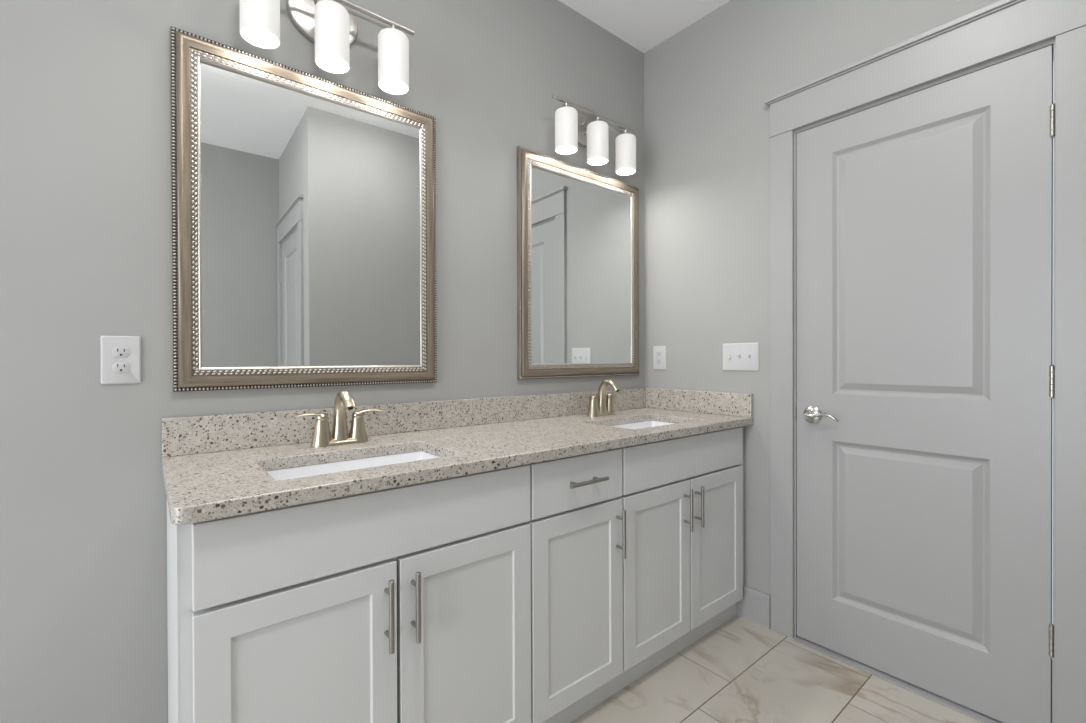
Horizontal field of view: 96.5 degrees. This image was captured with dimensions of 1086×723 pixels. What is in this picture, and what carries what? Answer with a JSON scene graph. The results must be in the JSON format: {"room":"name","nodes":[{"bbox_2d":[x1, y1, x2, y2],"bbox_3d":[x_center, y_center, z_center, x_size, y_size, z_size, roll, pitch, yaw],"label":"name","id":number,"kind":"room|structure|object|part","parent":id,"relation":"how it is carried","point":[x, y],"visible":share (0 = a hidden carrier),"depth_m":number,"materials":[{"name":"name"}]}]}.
{"room":"bathroom","nodes":[
{"label":"bathroom","id":0,"kind":"room"},
{"bbox_2d":[0,0,644,722],"bbox_3d":[-1.318,-0.237,1.115,4.940,2.745,0.120,0,0,-39],"label":"wall","id":1,"kind":"structure","parent":0,"point":[86,225],"depth_m":1.24,"materials":[{"name":"grey paint"}]},
{"bbox_2d":[100,336,140,383],"bbox_3d":[-1.073,-0.004,1.234,0.077,0.122,0.008,0,0,-39],"label":"wall outlet","id":2,"kind":"object","parent":1,"relation":"attached to","point":[120,355],"visible":1,"depth_m":1.23,"materials":[{"name":"white plastic"}]},
{"bbox_2d":[112,347,129,357],"bbox_3d":[-1.072,-0.024,1.231,0.034,0.028,0.002,0,0,-39],"label":"receptacle","id":3,"kind":"object","parent":2,"relation":"attached to","point":[117,352],"depth_m":1.23,"materials":[{"name":"white plastic"}]},
{"bbox_2d":[112,362,129,372],"bbox_3d":[-1.071,0.015,1.231,0.034,0.028,0.002,0,0,-39],"label":"receptacle","id":4,"kind":"object","parent":2,"relation":"attached to","point":[117,367],"depth_m":1.23,"materials":[{"name":"white plastic"}]},
{"bbox_2d":[170,26,436,391],"bbox_3d":[-0.690,-0.407,1.533,0.770,0.971,0.030,0,0,-39],"label":"framed mirror","id":5,"kind":"object","parent":1,"relation":"attached to","point":[303,204],"visible":1,"depth_m":1.48,"materials":[{"name":"beige wood"}]},
{"bbox_3d":[-0.692,-0.407,1.537,0.642,0.843,0.003,0,0,-39],"label":"mirror pane","id":6,"kind":"part","parent":5,"relation":"part of","materials":[{"name":"clear glass"}]},
{"bbox_2d":[239,0,414,94],"bbox_3d":[-0.653,-1.041,1.485,0.525,0.287,0.148,0,0,-39],"label":"vanity light","id":7,"kind":"object","parent":1,"relation":"attached to","point":[331,25],"visible":1,"depth_m":1.47,"materials":[{"name":"white glass"}]},
{"bbox_3d":[-0.784,-0.978,1.344,0.097,0.164,0.097,0,0,-39],"label":"lamp shade","id":8,"kind":"part","parent":7,"relation":"part of","materials":[{"name":"white glass"}]},
{"bbox_3d":[-0.693,-1.091,1.533,0.212,0.187,0.024,0,0,-39],"label":"wall plate","id":9,"kind":"part","parent":7,"relation":"part of","materials":[{"name":"silver metal"}]},
{"bbox_3d":[-0.637,-0.979,1.466,0.097,0.164,0.097,0,0,-39],"label":"lamp shade","id":10,"kind":"part","parent":7,"relation":"part of","materials":[{"name":"white glass"}]},
{"bbox_3d":[-0.644,-1.096,1.474,0.395,0.014,0.022,0,0,-39],"label":"support rod","id":11,"kind":"part","parent":7,"relation":"part of","materials":[{"name":"silver metal"}]},
{"bbox_3d":[-0.489,-0.980,1.587,0.097,0.164,0.097,0,0,-39],"label":"lamp shade","id":12,"kind":"part","parent":7,"relation":"part of","materials":[{"name":"white glass"}]},
{"bbox_2d":[162,388,645,456],"bbox_3d":[-0.231,0.196,1.917,2.006,0.102,0.020,0,0,-39],"label":"backsplash","id":13,"kind":"structure","parent":1,"relation":"attached to","point":[187,435],"depth_m":1.64,"materials":[{"name":"stone"}]},
{"bbox_2d":[516,146,638,378],"bbox_3d":[0.198,-0.413,2.262,0.770,0.971,0.030,0,0,-39],"label":"framed mirror","id":14,"kind":"object","parent":1,"relation":"attached to","point":[578,227],"visible":1,"depth_m":2.22,"materials":[{"name":"beige wood"}]},
{"bbox_3d":[0.195,-0.413,2.265,0.643,0.843,0.003,0,0,-39],"label":"mirror pane","id":15,"kind":"part","parent":14,"relation":"part of","materials":[{"name":"clear glass"}]},
{"bbox_2d":[553,94,635,175],"bbox_3d":[0.231,-1.047,2.211,0.525,0.287,0.148,0,0,-39],"label":"vanity light","id":16,"kind":"object","parent":1,"relation":"attached to","point":[575,125],"visible":1,"depth_m":2.16,"materials":[{"name":"white glass"}]},
{"bbox_3d":[0.099,-0.984,2.070,0.097,0.164,0.097,0,0,-39],"label":"lamp shade","id":17,"kind":"part","parent":16,"relation":"part of","materials":[{"name":"white glass"}]},
{"bbox_3d":[0.191,-1.097,2.259,0.212,0.187,0.024,0,0,-39],"label":"wall plate","id":18,"kind":"part","parent":16,"relation":"part of","materials":[{"name":"silver metal"}]},
{"bbox_3d":[0.240,-1.102,2.199,0.395,0.014,0.022,0,0,-39],"label":"support rod","id":19,"kind":"part","parent":16,"relation":"part of","materials":[{"name":"silver metal"}]},
{"bbox_3d":[0.247,-0.986,2.191,0.097,0.164,0.097,0,0,-39],"label":"lamp shade","id":20,"kind":"part","parent":16,"relation":"part of","materials":[{"name":"white glass"}]},
{"bbox_3d":[0.395,-0.987,2.312,0.097,0.164,0.097,0,0,-39],"label":"lamp shade","id":21,"kind":"part","parent":16,"relation":"part of","materials":[{"name":"white glass"}]},
{"bbox_2d":[559,0,729,52],"bbox_3d":[-0.412,-1.657,0.000,4.940,0.100,2.988,0,0,-39],"label":"ceiling","id":22,"kind":"structure","parent":0,"point":[642,24],"depth_m":2.27,"materials":[{"name":"white paint"}]},
{"bbox_2d":[570,615,981,722],"bbox_3d":[-0.218,1.187,0.166,5.420,0.100,2.988,0,0,-39],"label":"floor","id":23,"kind":"structure","parent":0,"point":[743,670],"depth_m":1.66,"materials":[{"name":"tile"}]},
{"bbox_2d":[167,464,530,722],"bbox_3d":[-0.505,0.708,1.313,0.793,0.850,0.604,0,0,-39],"label":"vanity cabinet","id":24,"kind":"object","parent":23,"relation":"on","point":[409,603],"visible":0.94,"depth_m":1.07,"materials":[{"name":"white wood"}]},
{"bbox_3d":[-0.486,0.747,0.999,0.380,0.578,0.020,0,0,-39],"label":"door","id":25,"kind":"part","parent":24,"relation":"part of","materials":[{"name":"white wood"}]},
{"bbox_3d":[-0.342,0.563,1.080,0.012,0.160,0.038,0,0,-39],"label":"bar pull","id":26,"kind":"part","parent":24,"relation":"part of","materials":[{"name":"silver metal"}]},
{"bbox_3d":[-0.293,0.563,1.120,0.012,0.160,0.038,0,0,-39],"label":"bar pull","id":27,"kind":"part","parent":24,"relation":"part of","materials":[{"name":"silver metal"}]},
{"bbox_2d":[162,408,752,524],"bbox_3d":[-0.050,0.263,1.696,2.006,0.032,0.592,0,0,-39],"label":"countertop","id":28,"kind":"structure","parent":24,"relation":"on","point":[200,487],"depth_m":1.31,"materials":[{"name":"stone"}]},
{"bbox_2d":[294,390,383,446],"bbox_3d":[-0.594,0.168,1.448,0.262,0.164,0.136,0,0,-39],"label":"faucet","id":29,"kind":"object","parent":28,"relation":"on","point":[344,400],"visible":1,"depth_m":1.46,"materials":[{"name":"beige metal"}]},
{"bbox_3d":[-0.682,0.160,1.424,0.096,0.019,0.036,0,0,-39],"label":"lever","id":30,"kind":"part","parent":29,"relation":"part of","materials":[{"name":"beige metal"}]},
{"bbox_3d":[-0.658,0.208,1.444,0.061,0.076,0.061,0,0,-39],"label":"handle post","id":31,"kind":"part","parent":29,"relation":"part of","materials":[{"name":"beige metal"}]},
{"bbox_3d":[-0.618,0.241,1.478,0.166,0.018,0.058,0,0,-39],"label":"plate","id":32,"kind":"part","parent":29,"relation":"part of","materials":[{"name":"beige metal"}]},
{"bbox_3d":[-0.593,0.164,1.446,0.058,0.155,0.129,0,0,-39],"label":"spout","id":33,"kind":"part","parent":29,"relation":"part of","materials":[{"name":"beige metal"}]},
{"bbox_3d":[-0.577,0.207,1.511,0.061,0.076,0.061,0,0,-39],"label":"handle post","id":34,"kind":"part","parent":29,"relation":"part of","materials":[{"name":"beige metal"}]},
{"bbox_3d":[-0.553,0.159,1.529,0.096,0.019,0.036,0,0,-39],"label":"lever","id":35,"kind":"part","parent":29,"relation":"part of","materials":[{"name":"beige metal"}]},
{"bbox_2d":[266,451,438,479],"bbox_3d":[-0.473,0.355,1.272,0.495,0.146,0.304,0,0,-39],"label":"sink","id":36,"kind":"object","parent":28,"relation":"in","point":[311,470],"visible":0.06,"depth_m":1.38,"materials":[{"name":"ceramic"}]},
{"bbox_2d":[582,379,622,416],"bbox_3d":[0.290,0.162,2.175,0.262,0.164,0.136,0,0,-39],"label":"faucet","id":37,"kind":"object","parent":28,"relation":"on","point":[601,404],"visible":1,"depth_m":2.18,"materials":[{"name":"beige metal"}]},
{"bbox_3d":[0.203,0.154,2.150,0.096,0.019,0.036,0,0,-39],"label":"lever","id":38,"kind":"part","parent":37,"relation":"part of","materials":[{"name":"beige metal"}]},
{"bbox_3d":[0.226,0.202,2.170,0.061,0.076,0.061,0,0,-39],"label":"handle post","id":39,"kind":"part","parent":37,"relation":"part of","materials":[{"name":"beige metal"}]},
{"bbox_3d":[0.267,0.234,2.204,0.166,0.018,0.058,0,0,-39],"label":"plate","id":40,"kind":"part","parent":37,"relation":"part of","materials":[{"name":"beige metal"}]},
{"bbox_3d":[0.291,0.158,2.173,0.058,0.155,0.129,0,0,-39],"label":"spout","id":41,"kind":"part","parent":37,"relation":"part of","materials":[{"name":"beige metal"}]},
{"bbox_3d":[0.307,0.201,2.237,0.061,0.076,0.061,0,0,-39],"label":"handle post","id":42,"kind":"part","parent":37,"relation":"part of","materials":[{"name":"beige metal"}]},
{"bbox_3d":[0.331,0.153,2.256,0.096,0.019,0.036,0,0,-39],"label":"lever","id":43,"kind":"part","parent":37,"relation":"part of","materials":[{"name":"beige metal"}]},
{"bbox_2d":[612,421,674,428],"bbox_3d":[0.417,0.349,2.003,0.495,0.146,0.304,0,0,-39],"label":"sink","id":44,"kind":"object","parent":28,"relation":"in","point":[638,425],"visible":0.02,"depth_m":2.19,"materials":[{"name":"ceramic"}]},
{"bbox_2d":[646,388,752,416],"bbox_3d":[0.724,0.191,2.319,0.020,0.102,0.571,0,0,-39],"label":"side splash","id":45,"kind":"object","parent":28,"relation":"on","point":[721,403],"visible":1,"depth_m":2.27,"materials":[{"name":"stone"}]},
{"bbox_3d":[-0.187,0.745,1.246,0.380,0.578,0.020,0,0,-39],"label":"door","id":46,"kind":"part","parent":24,"relation":"part of","materials":[{"name":"white wood"}]},
{"bbox_2d":[527,448,625,722],"bbox_3d":[-0.049,0.704,1.687,0.385,0.850,0.604,0,0,-39],"label":"vanity cabinet","id":47,"kind":"object","parent":23,"relation":"on","point":[577,521],"visible":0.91,"depth_m":1.47,"materials":[{"name":"white wood"}]},
{"bbox_3d":[0.111,0.367,1.489,0.378,0.157,0.020,0,0,-39],"label":"drawer","id":48,"kind":"part","parent":47,"relation":"part of","materials":[{"name":"white wood"}]},
{"bbox_3d":[0.133,0.364,1.470,0.158,0.012,0.038,0,0,-39],"label":"bar pull","id":49,"kind":"part","parent":47,"relation":"part of","materials":[{"name":"silver metal"}]},
{"bbox_3d":[0.253,0.555,1.569,0.012,0.156,0.038,0,0,-39],"label":"bar pull","id":50,"kind":"part","parent":47,"relation":"part of","materials":[{"name":"silver metal"}]},
{"bbox_2d":[613,426,743,693],"bbox_3d":[0.416,0.701,2.068,0.818,0.850,0.604,0,0,-39],"label":"vanity cabinet","id":51,"kind":"object","parent":23,"relation":"on","point":[682,498],"visible":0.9,"depth_m":1.81,"materials":[{"name":"white wood"}]},
{"bbox_3d":[0.409,0.741,1.735,0.376,0.578,0.020,0,0,-39],"label":"door","id":52,"kind":"part","parent":51,"relation":"part of","materials":[{"name":"white wood"}]},
{"bbox_3d":[0.543,0.551,1.806,0.012,0.156,0.038,0,0,-39],"label":"bar pull","id":53,"kind":"part","parent":51,"relation":"part of","materials":[{"name":"silver metal"}]},
{"bbox_3d":[0.598,0.552,1.852,0.012,0.156,0.038,0,0,-39],"label":"bar pull","id":54,"kind":"part","parent":51,"relation":"part of","materials":[{"name":"silver metal"}]},
{"bbox_3d":[0.709,0.739,1.981,0.384,0.578,0.020,0,0,-39],"label":"door","id":55,"kind":"part","parent":51,"relation":"part of","materials":[{"name":"white wood"}]},
{"bbox_2d":[644,0,999,593],"bbox_3d":[1.129,-0.248,1.933,0.120,2.745,1.722,0,0,-39],"label":"wall","id":56,"kind":"structure","parent":0,"point":[707,85],"depth_m":2.18,"materials":[{"name":"grey paint"}]},
{"bbox_2d":[653,346,665,369],"bbox_3d":[0.595,-0.019,2.483,0.009,0.121,0.077,0,0,-39],"label":"wall outlet","id":57,"kind":"object","parent":56,"relation":"attached to","point":[659,352],"visible":1,"depth_m":2.48,"materials":[{"name":"white plastic"}]},
{"bbox_2d":[656,351,661,363],"bbox_3d":[0.593,-0.019,2.481,0.002,0.067,0.034,0,0,-39],"label":"receptacle","id":58,"kind":"object","parent":57,"relation":"attached to","point":[658,353],"depth_m":2.48,"materials":[{"name":"white plastic"}]},
{"bbox_2d":[723,343,758,370],"bbox_3d":[0.868,-0.020,2.143,0.018,0.122,0.168,0,0,-39],"label":"light switch","id":59,"kind":"object","parent":56,"relation":"attached to","point":[736,356],"visible":1,"depth_m":2.14,"materials":[{"name":"white plastic"}]},
{"bbox_2d":[736,585,770,628],"bbox_3d":[0.910,1.056,2.100,0.021,0.137,0.149,0,0,-39],"label":"baseboard","id":60,"kind":"structure","parent":56,"relation":"attached to","point":[754,607],"depth_m":2.09,"materials":[{"name":"white wood"}]},
{"bbox_2d":[793,636,1002,722],"bbox_3d":[1.288,1.122,1.719,0.140,0.005,0.718,0,0,-39],"label":"threshold","id":61,"kind":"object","parent":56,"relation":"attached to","point":[915,689],"depth_m":1.69,"materials":[{"name":"grey metal"}]},
{"bbox_2d":[764,0,1085,722],"bbox_3d":[1.287,0.015,1.716,0.154,2.219,0.948,0,0,-39],"label":"trim","id":62,"kind":"structure","parent":56,"relation":"attached to","point":[1000,31],"depth_m":1.47,"materials":[{"name":"white wood"}]},
{"bbox_2d":[796,45,1054,722],"bbox_3d":[1.244,0.097,1.677,0.099,2.033,0.724,0,0,-39],"label":"door","id":63,"kind":"structure","parent":56,"relation":"in","point":[926,369],"depth_m":1.62,"materials":[{"name":"grey wood"}]},
{"bbox_3d":[1.061,0.211,1.912,0.016,0.068,0.068,0,0,-39],"label":"handle","id":64,"kind":"part","parent":63,"relation":"part of","materials":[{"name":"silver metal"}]},
{"bbox_3d":[1.068,0.210,1.856,0.052,0.031,0.124,0,0,-39],"label":"lever","id":65,"kind":"part","parent":63,"relation":"part of","materials":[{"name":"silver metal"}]}
]}

